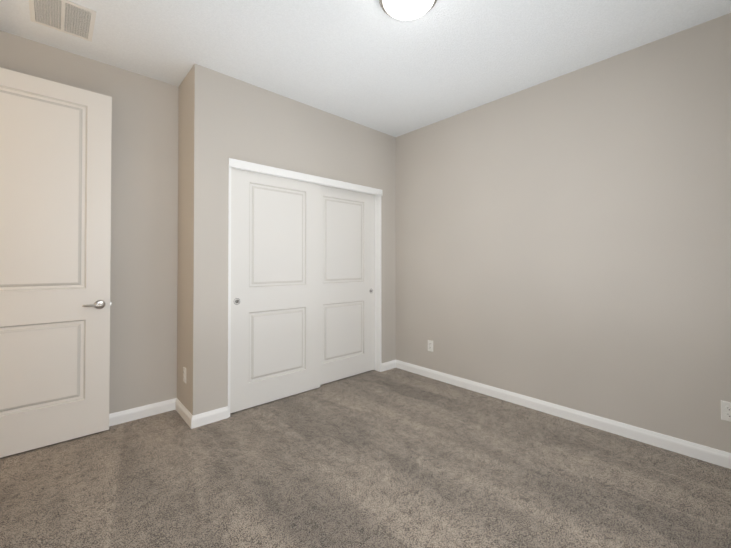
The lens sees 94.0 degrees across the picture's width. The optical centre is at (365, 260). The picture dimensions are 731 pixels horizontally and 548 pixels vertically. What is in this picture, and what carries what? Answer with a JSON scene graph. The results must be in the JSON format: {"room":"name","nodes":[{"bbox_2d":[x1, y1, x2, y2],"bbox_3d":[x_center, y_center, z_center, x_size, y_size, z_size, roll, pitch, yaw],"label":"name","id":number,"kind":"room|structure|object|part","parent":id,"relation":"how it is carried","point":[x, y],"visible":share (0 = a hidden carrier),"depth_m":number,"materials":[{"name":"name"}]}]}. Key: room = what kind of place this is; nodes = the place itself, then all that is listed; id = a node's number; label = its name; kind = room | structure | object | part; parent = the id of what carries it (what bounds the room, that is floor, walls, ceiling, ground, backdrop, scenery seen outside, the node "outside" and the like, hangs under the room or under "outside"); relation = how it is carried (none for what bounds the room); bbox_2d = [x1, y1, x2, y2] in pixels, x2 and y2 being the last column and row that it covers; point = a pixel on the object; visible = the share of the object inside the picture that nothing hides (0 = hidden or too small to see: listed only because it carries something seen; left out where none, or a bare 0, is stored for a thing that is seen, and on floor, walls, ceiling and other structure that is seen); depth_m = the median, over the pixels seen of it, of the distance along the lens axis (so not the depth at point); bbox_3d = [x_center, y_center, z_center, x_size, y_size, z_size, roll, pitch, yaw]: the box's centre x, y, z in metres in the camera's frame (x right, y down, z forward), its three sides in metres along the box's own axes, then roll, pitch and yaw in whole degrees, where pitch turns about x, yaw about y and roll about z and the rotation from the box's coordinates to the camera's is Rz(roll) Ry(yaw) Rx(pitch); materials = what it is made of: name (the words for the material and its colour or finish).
{"room":"empty bedroom","nodes":[
{"label":"empty bedroom","id":0,"kind":"room"},
{"bbox_2d":[0,30,178,413],"bbox_3d":[-2.112,-0.121,2.500,1.297,2.730,0.120,1,-1,-42],"label":"wall","id":1,"kind":"structure","parent":0,"point":[144,251],"depth_m":2.70,"materials":[{"name":"beige paint"}]},
{"bbox_2d":[0,67,111,457],"bbox_3d":[-2.185,0.009,2.243,0.815,2.440,0.149,1,-1,-42],"label":"entry door","id":2,"kind":"structure","parent":1,"relation":"in","point":[55,197],"depth_m":2.30,"materials":[{"name":"paint"}]},
{"bbox_3d":[-1.921,0.316,2.416,0.131,0.066,0.057,1,-1,-42],"label":"handle","id":3,"kind":"part","parent":2,"relation":"part of","materials":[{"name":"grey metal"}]},
{"bbox_2d":[177,64,210,414],"bbox_3d":[-1.491,-0.117,2.869,0.120,2.730,0.740,1,-1,-42],"label":"wall","id":4,"kind":"structure","parent":0,"point":[194,230],"depth_m":2.62,"materials":[{"name":"beige paint"}]},
{"bbox_2d":[183,367,185,382],"bbox_3d":[-1.434,0.906,2.701,0.008,0.116,0.072,1,-1,-42],"label":"electrical outlet","id":5,"kind":"object","parent":4,"relation":"attached to","point":[184,374],"visible":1,"depth_m":2.69,"materials":[{"name":"white plastic"}]},
{"bbox_2d":[210,70,395,410],"bbox_3d":[-0.460,-0.112,3.389,2.105,2.730,0.120,1,-1,-42],"label":"wall","id":6,"kind":"structure","parent":0,"point":[251,123],"depth_m":3.04,"materials":[{"name":"beige paint"}]},
{"bbox_2d":[109,398,227,428],"bbox_3d":[-1.820,1.198,2.354,1.552,0.090,0.469,1,-1,-42],"label":"baseboard","id":7,"kind":"structure","parent":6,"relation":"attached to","point":[185,414],"depth_m":2.66,"materials":[{"name":"white paint"}]},
{"bbox_2d":[230,168,320,412],"bbox_3d":[-0.784,0.235,3.072,0.890,2.006,0.037,1,-1,-42],"label":"closet door","id":8,"kind":"structure","parent":6,"relation":"in","point":[275,277],"depth_m":3.02,"materials":[{"name":"white paint"}]},
{"bbox_2d":[228,167,381,416],"bbox_3d":[-0.502,0.228,3.350,1.725,2.050,0.136,1,-1,-42],"label":"door frame","id":9,"kind":"structure","parent":6,"relation":"attached to","point":[378,343],"depth_m":3.87,"materials":[{"name":"white paint"}]},
{"bbox_2d":[228,158,382,195],"bbox_3d":[-0.459,-0.779,3.314,1.733,0.068,0.042,1,-1,-42],"label":"trim","id":10,"kind":"structure","parent":6,"relation":"attached to","point":[258,168],"depth_m":3.15,"materials":[{"name":"white paint"}]},
{"bbox_2d":[320,185,374,384],"bbox_3d":[-0.232,0.241,3.641,0.890,2.006,0.037,1,-1,-42],"label":"closet door","id":11,"kind":"structure","parent":6,"relation":"in","point":[347,304],"depth_m":3.65,"materials":[{"name":"white paint"}]},
{"bbox_2d":[0,368,730,547],"bbox_3d":[0.026,1.287,1.789,3.762,0.100,4.360,1,-1,-42],"label":"floor","id":12,"kind":"structure","parent":0,"point":[395,458],"depth_m":1.91,"materials":[{"name":"carpet"}]},
{"bbox_2d":[0,0,730,136],"bbox_3d":[0.026,-1.543,1.818,3.762,0.100,4.360,1,-1,-42],"label":"ceiling","id":13,"kind":"structure","parent":0,"point":[371,64],"depth_m":2.33,"materials":[{"name":"white paint"}]},
{"bbox_2d":[29,0,96,41],"bbox_3d":[-1.840,-1.487,2.075,0.295,0.007,0.365,1,-1,-42],"label":"ceiling vent","id":14,"kind":"object","parent":13,"relation":"in","point":[71,18],"visible":1,"depth_m":2.08,"materials":[{"name":"white metal"}]},
{"bbox_2d":[379,0,436,20],"bbox_3d":[0.240,-1.439,1.903,0.336,0.106,0.336,1,-1,-42],"label":"ceiling light","id":15,"kind":"object","parent":13,"relation":"attached to","point":[405,10],"visible":1,"depth_m":1.91,"materials":[{"name":"white glass"}]},
{"bbox_2d":[396,13,730,452],"bbox_3d":[1.373,-0.115,3.029,0.120,2.730,4.360,1,-1,-42],"label":"wall","id":16,"kind":"structure","parent":0,"point":[564,240],"depth_m":2.58,"materials":[{"name":"beige paint"}]},
{"bbox_2d":[428,340,432,351],"bbox_3d":[0.696,0.916,3.667,0.008,0.116,0.072,1,-1,-42],"label":"electrical outlet","id":17,"kind":"object","parent":16,"relation":"attached to","point":[430,345],"visible":1,"depth_m":3.66,"materials":[{"name":"white plastic"}]},
{"bbox_2d":[382,360,730,468],"bbox_3d":[1.447,1.201,2.663,0.245,0.090,3.500,1,-1,-42],"label":"baseboard","id":18,"kind":"structure","parent":16,"relation":"attached to","point":[697,451],"depth_m":2.58,"materials":[{"name":"white paint"}]},
{"bbox_2d":[721,400,730,421],"bbox_3d":[2.177,0.904,2.040,0.008,0.116,0.072,1,-1,-42],"label":"electrical outlet","id":19,"kind":"object","parent":16,"relation":"attached to","point":[725,410],"visible":1,"depth_m":2.05,"materials":[{"name":"white plastic"}]}
]}

